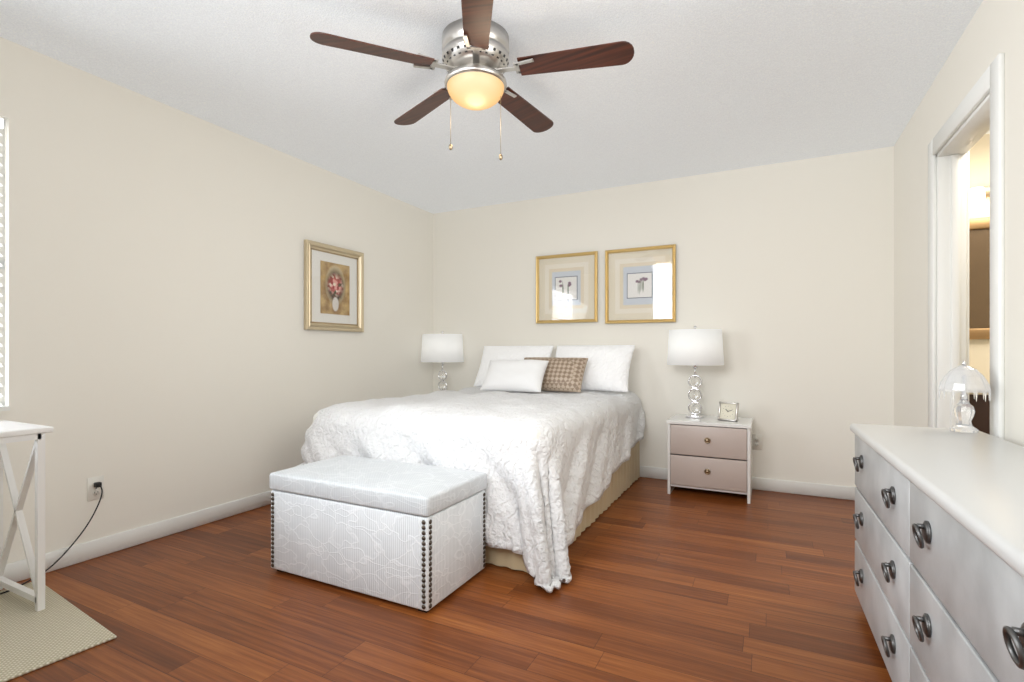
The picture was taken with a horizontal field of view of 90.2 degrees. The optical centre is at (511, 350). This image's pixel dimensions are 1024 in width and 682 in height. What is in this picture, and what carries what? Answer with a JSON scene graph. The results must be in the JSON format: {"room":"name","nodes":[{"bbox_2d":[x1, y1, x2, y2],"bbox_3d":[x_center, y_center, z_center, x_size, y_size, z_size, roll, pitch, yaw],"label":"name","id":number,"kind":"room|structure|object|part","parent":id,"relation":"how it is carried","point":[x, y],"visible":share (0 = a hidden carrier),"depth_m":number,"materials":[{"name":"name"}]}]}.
{"room":"bedroom","nodes":[
{"label":"bedroom","id":0,"kind":"room"},
{"bbox_2d":[0,37,432,563],"bbox_3d":[-1.888,-0.175,3.150,0.110,2.440,4.611,0,0,27],"label":"wall","id":1,"kind":"structure","parent":0,"point":[154,250],"depth_m":2.90,"materials":[{"name":"white paint"}]},
{"bbox_2d":[0,120,9,410],"bbox_3d":[-2.562,-0.390,1.770,0.105,1.311,1.200,0,0,27],"label":"window","id":2,"kind":"structure","parent":1,"relation":"in","point":[3,407],"depth_m":2.30,"materials":[{"name":"white"}]},
{"bbox_2d":[0,118,3,405],"bbox_3d":[-2.571,-0.396,1.775,0.055,1.293,1.180,0,0,27],"label":"window blinds","id":3,"kind":"object","parent":2,"relation":"attached to","point":[1,120],"depth_m":2.29,"materials":[{"name":"white plastic"}]},
{"bbox_2d":[87,475,103,500],"bbox_3d":[-2.107,0.695,2.582,0.009,0.116,0.072,0,0,27],"label":"outlet","id":4,"kind":"object","parent":1,"relation":"attached to","point":[93,493],"visible":0.95,"depth_m":2.57,"materials":[{"name":"white plastic"}]},
{"bbox_2d":[92,481,99,495],"bbox_3d":[-2.105,0.695,2.581,0.003,0.072,0.033,0,0,27],"label":"receptacle","id":5,"kind":"object","parent":4,"relation":"attached to","point":[95,491],"depth_m":2.58,"materials":[{"name":"white plastic"}]},
{"bbox_2d":[304,239,363,331],"bbox_3d":[-1.381,-0.487,3.999,0.033,0.660,0.590,0,0,27],"label":"picture","id":6,"kind":"object","parent":1,"relation":"attached to","point":[333,275],"visible":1,"depth_m":3.97,"materials":[{"name":"beige"}]},
{"bbox_2d":[320,260,349,315],"bbox_3d":[-1.385,-0.487,4.001,0.001,0.400,0.300,0,0,27],"label":"art","id":7,"kind":"object","parent":6,"relation":"attached to","point":[334,274],"depth_m":3.99},
{"bbox_2d":[3,466,854,581],"bbox_3d":[-0.137,0.999,2.269,3.810,0.092,4.611,0,0,27],"label":"baseboard","id":8,"kind":"structure","parent":1,"relation":"attached to","point":[17,571],"depth_m":2.96,"materials":[{"name":"white wood"}]},
{"bbox_2d":[0,477,891,681],"bbox_3d":[0.672,1.075,1.890,5.817,0.060,4.881,0,0,27],"label":"floor","id":9,"kind":"structure","parent":0,"point":[684,584],"depth_m":2.02,"materials":[{"name":"brown wood"}]},
{"bbox_2d":[0,582,116,681],"bbox_3d":[-2.125,1.040,1.561,0.840,0.009,1.240,0,0,33],"label":"rug","id":10,"kind":"object","parent":9,"relation":"on","point":[31,640],"visible":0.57,"depth_m":1.88,"materials":[{"name":"beige fabric"}]},
{"bbox_2d":[0,420,52,611],"bbox_3d":[-2.268,0.670,1.710,0.442,0.730,0.997,0,0,27],"label":"table","id":11,"kind":"object","parent":10,"relation":"on","point":[10,431],"visible":1,"depth_m":2.06,"materials":[{"name":"white paint"}]},
{"bbox_2d":[0,482,102,594],"bbox_3d":[-2.256,0.849,2.107,0.107,0.372,1.014,0,0,24],"label":"cord","id":12,"kind":"object","parent":10,"relation":"on","point":[96,484],"visible":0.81,"depth_m":2.49,"materials":[{"name":"plastic"}]},
{"bbox_2d":[269,455,486,612],"bbox_3d":[-0.635,0.805,2.421,0.923,0.480,0.477,0,0,27],"label":"bench","id":13,"kind":"object","parent":9,"relation":"on","point":[408,534],"visible":1,"depth_m":2.21,"materials":[{"name":"white fabric"}]},
{"bbox_3d":[-0.635,0.611,2.421,0.922,0.091,0.477,0,0,27],"label":"lid","id":14,"kind":"part","parent":13,"relation":"part of","materials":[{"name":"fabric"}]},
{"bbox_2d":[295,345,644,592],"bbox_3d":[-0.100,0.498,3.559,1.840,1.093,2.252,0,0,27],"label":"bed","id":15,"kind":"object","parent":9,"relation":"on","point":[556,440],"visible":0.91,"depth_m":2.79,"materials":[{"name":"beige fabric"}]},
{"bbox_3d":[-0.083,0.517,3.640,1.500,0.305,2.070,0,0,27],"label":"mattress","id":16,"kind":"part","parent":15,"relation":"part of","materials":[{"name":"white fabric"}]},
{"bbox_2d":[474,346,553,386],"bbox_3d":[0.009,0.132,4.513,0.720,0.440,0.206,0,-30,25],"label":"pillow","id":17,"kind":"object","parent":15,"relation":"on","point":[489,352],"depth_m":4.50,"materials":[{"name":"white fabric"}]},
{"bbox_2d":[480,360,548,391],"bbox_3d":[0.017,0.192,4.040,0.540,0.310,0.163,0,-38,24],"label":"pillow","id":18,"kind":"object","parent":15,"relation":"on","point":[501,375],"depth_m":3.97,"materials":[{"name":"white fabric"}]},
{"bbox_2d":[556,345,634,391],"bbox_3d":[0.643,0.132,4.194,0.720,0.440,0.196,0,-30,29],"label":"pillow","id":19,"kind":"object","parent":15,"relation":"on","point":[607,368],"depth_m":4.07,"materials":[{"name":"white fabric"}]},
{"bbox_2d":[666,414,752,503],"bbox_3d":[1.469,0.775,3.777,0.562,0.540,0.431,0,0,27],"label":"nightstand","id":20,"kind":"object","parent":9,"relation":"on","point":[710,453],"visible":1,"depth_m":3.60,"materials":[{"name":"white paint"}]},
{"bbox_2d":[667,326,723,417],"bbox_3d":[1.395,0.155,3.888,0.410,0.698,0.410,0,0,27],"label":"lamp","id":21,"kind":"object","parent":20,"relation":"on","point":[695,347],"visible":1,"depth_m":3.73,"materials":[{"name":"white fabric"}]},
{"bbox_3d":[1.437,0.146,3.867,0.284,0.681,0.328,0,0,27],"label":"stem","id":22,"kind":"part","parent":21,"relation":"part of","materials":[{"name":"clear glass"}]},
{"bbox_3d":[1.395,-0.027,3.888,0.410,0.265,0.410,0,0,27],"label":"lamp shade","id":23,"kind":"part","parent":21,"relation":"part of","materials":[{"name":"white fabric"}]},
{"bbox_3d":[1.376,0.630,3.593,0.043,0.043,0.018,0,0,27],"label":"knob","id":24,"kind":"part","parent":20,"relation":"part of","materials":[{"name":"brown metal"}]},
{"bbox_3d":[1.376,0.850,3.593,0.043,0.043,0.018,0,0,27],"label":"knob","id":25,"kind":"part","parent":20,"relation":"part of","materials":[{"name":"brown metal"}]},
{"bbox_3d":[1.384,0.641,3.609,0.506,0.212,0.020,0,0,27],"label":"drawer","id":26,"kind":"part","parent":20,"relation":"part of","materials":[{"name":"beige wood"}]},
{"bbox_3d":[1.384,0.861,3.609,0.506,0.212,0.020,0,0,27],"label":"drawer","id":27,"kind":"part","parent":20,"relation":"part of","materials":[{"name":"beige"}]},
{"bbox_2d":[718,401,738,421],"bbox_3d":[1.566,0.439,3.694,0.135,0.138,0.051,0,0,45],"label":"clock","id":28,"kind":"object","parent":20,"relation":"on","point":[727,411],"visible":1,"depth_m":3.69,"materials":[{"name":"silver metal"}]},
{"bbox_2d":[850,423,1023,681],"bbox_3d":[1.227,0.673,1.278,0.432,0.743,1.730,0,0,26],"label":"dresser","id":29,"kind":"object","parent":9,"relation":"on","point":[938,517],"visible":1,"depth_m":1.22,"materials":[{"name":"white wood"}]},
{"bbox_3d":[1.250,0.449,1.737,0.018,0.211,0.844,0,0,26],"label":"drawer","id":30,"kind":"part","parent":29,"relation":"part of","materials":[{"name":"white wood"}]},
{"bbox_3d":[1.250,0.891,1.737,0.018,0.211,0.844,0,0,26],"label":"drawer","id":31,"kind":"part","parent":29,"relation":"part of","materials":[{"name":"white wood"}]},
{"bbox_3d":[1.250,0.670,1.737,0.018,0.211,0.844,0,0,26],"label":"drawer","id":32,"kind":"part","parent":29,"relation":"part of","materials":[{"name":"white wood"}]},
{"bbox_3d":[0.883,0.891,0.973,0.018,0.211,0.844,0,0,26],"label":"drawer","id":33,"kind":"part","parent":29,"relation":"part of","materials":[{"name":"white wood"}]},
{"bbox_3d":[0.883,0.670,0.973,0.018,0.211,0.844,0,0,26],"label":"drawer","id":34,"kind":"part","parent":29,"relation":"part of","materials":[{"name":"white wood"}]},
{"bbox_2d":[938,361,990,432],"bbox_3d":[1.695,0.169,1.912,0.151,0.265,0.148,0,0,27],"label":"lamp","id":35,"kind":"object","parent":29,"relation":"on","point":[965,379],"visible":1,"depth_m":1.89,"materials":[{"name":"white glass"}]},
{"bbox_3d":[1.695,0.102,1.912,0.151,0.099,0.147,0,0,27],"label":"lamp shade","id":36,"kind":"part","parent":35,"relation":"part of","materials":[{"name":"glass"}]},
{"bbox_3d":[0.883,0.449,0.973,0.018,0.211,0.844,0,0,26],"label":"drawer","id":37,"kind":"part","parent":29,"relation":"part of","materials":[{"name":"white wood"}]},
{"bbox_3d":[-0.666,0.775,4.851,0.522,0.540,0.431,0,0,27],"label":"nightstand","id":38,"kind":"object","parent":9,"relation":"on","visible":0},
{"bbox_2d":[421,331,463,389],"bbox_3d":[-0.668,0.155,4.903,0.410,0.698,0.410,0,0,27],"label":"lamp","id":39,"kind":"object","parent":38,"relation":"on","point":[442,348],"visible":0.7,"depth_m":4.74,"materials":[{"name":"white fabric"}]},
{"bbox_3d":[-0.627,0.146,4.882,0.284,0.681,0.328,0,0,27],"label":"stem","id":40,"kind":"part","parent":39,"relation":"part of","materials":[{"name":"clear glass"}]},
{"bbox_3d":[-0.668,-0.027,4.903,0.410,0.265,0.410,0,0,27],"label":"lamp shade","id":41,"kind":"part","parent":39,"relation":"part of","materials":[{"name":"white fabric"}]},
{"bbox_2d":[0,0,989,213],"bbox_3d":[0.672,-1.425,1.890,5.817,0.060,4.881,0,0,27],"label":"ceiling","id":42,"kind":"structure","parent":0,"point":[707,86],"depth_m":2.61,"materials":[{"name":"white paint"}]},
{"bbox_2d":[310,0,633,159],"bbox_3d":[-0.129,-1.124,2.313,1.316,0.541,1.288,0,0,27],"label":"fan","id":43,"kind":"object","parent":42,"relation":"hanging from","point":[475,48],"visible":1,"depth_m":2.18,"materials":[{"name":"brown wood"}]},
{"bbox_3d":[-0.162,-1.315,2.281,0.300,0.160,0.300,0,0,27],"label":"motor","id":44,"kind":"part","parent":43,"relation":"part of","materials":[{"name":"silver metal"}]},
{"bbox_3d":[-0.162,-1.137,2.281,0.256,0.085,0.256,0,0,27],"label":"lamp shade","id":45,"kind":"part","parent":43,"relation":"part of","materials":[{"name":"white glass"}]},
{"bbox_2d":[433,146,893,486],"bbox_3d":[0.923,-0.175,4.378,4.030,2.440,0.110,0,0,27],"label":"wall","id":46,"kind":"structure","parent":0,"point":[793,261],"depth_m":3.89,"materials":[{"name":"white paint"}]},
{"bbox_2d":[536,251,597,323],"bbox_3d":[0.479,-0.555,4.522,0.575,0.610,0.033,0,0,27],"label":"picture","id":47,"kind":"object","parent":46,"relation":"attached to","point":[566,284],"visible":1,"depth_m":4.52,"materials":[{"name":"gold metal"}]},
{"bbox_2d":[556,276,576,299],"bbox_3d":[0.479,-0.555,4.523,0.200,0.200,0.001,0,0,27],"label":"art","id":48,"kind":"object","parent":47,"relation":"attached to","point":[566,286],"depth_m":4.52},
{"bbox_2d":[605,244,675,323],"bbox_3d":[1.058,-0.545,4.230,0.580,0.625,0.033,0,0,27],"label":"picture","id":49,"kind":"object","parent":46,"relation":"attached to","point":[640,282],"visible":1,"depth_m":4.23,"materials":[{"name":"gold metal"}]},
{"bbox_2d":[628,272,651,297],"bbox_3d":[1.058,-0.545,4.232,0.200,0.200,0.001,0,0,27],"label":"art","id":50,"kind":"object","parent":49,"relation":"attached to","point":[639,283],"depth_m":4.23},
{"bbox_2d":[752,434,761,449],"bbox_3d":[1.847,0.687,3.846,0.072,0.116,0.009,0,0,27],"label":"outlet","id":51,"kind":"object","parent":46,"relation":"attached to","point":[756,438],"visible":0.91,"depth_m":3.84,"materials":[{"name":"white plastic"}]},
{"bbox_2d":[755,437,758,446],"bbox_3d":[1.846,0.687,3.844,0.033,0.072,0.003,0,0,27],"label":"receptacle","id":52,"kind":"object","parent":51,"relation":"attached to","point":[756,438],"depth_m":3.84,"materials":[{"name":"white plastic"}]},
{"bbox_2d":[894,0,1023,446],"bbox_3d":[1.614,-0.175,1.388,0.110,2.440,4.611,0,0,27],"label":"wall","id":53,"kind":"structure","parent":0,"point":[997,26],"depth_m":2.34,"materials":[{"name":"white paint"}]},
{"bbox_2d":[928,53,1004,439],"bbox_3d":[2.036,-0.018,2.228,0.146,2.125,0.920,0,0,27],"label":"door frame","id":54,"kind":"structure","parent":53,"relation":"in","point":[948,169],"depth_m":2.53,"materials":[{"name":"white wood"}]},
{"bbox_2d":[969,134,989,384],"bbox_3d":[2.904,-0.175,1.842,1.787,2.440,2.920,0,0,27],"label":"wall","id":55,"kind":"structure","parent":0,"point":[979,154],"depth_m":3.29,"materials":[{"name":"beige paint"}]},
{"bbox_2d":[969,217,989,338],"bbox_3d":[3.189,-0.465,3.192,0.870,0.780,0.029,0,0,27],"label":"bathroom mirror","id":56,"kind":"object","parent":55,"relation":"attached to","point":[979,228],"visible":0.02,"depth_m":3.28,"materials":[{"name":"brown mirror"}]},
{"bbox_2d":[969,186,989,206],"bbox_3d":[3.171,-0.985,3.134,0.750,0.120,0.149,0,0,27],"label":"sconce","id":57,"kind":"object","parent":55,"relation":"attached to","point":[978,195],"visible":0.31,"depth_m":3.20,"materials":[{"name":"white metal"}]},
{"bbox_3d":[2.854,1.043,1.866,1.677,0.004,2.700,0,0,27],"label":"tile","id":58,"kind":"structure","parent":0,"visible":0},
{"bbox_2d":[969,393,989,434],"bbox_3d":[3.099,0.630,2.935,1.020,0.830,0.569,0,0,27],"label":"bathroom vanity","id":59,"kind":"object","parent":58,"relation":"on","point":[981,419],"visible":0.02,"depth_m":2.87,"materials":[{"name":"brown wood"}]}
]}

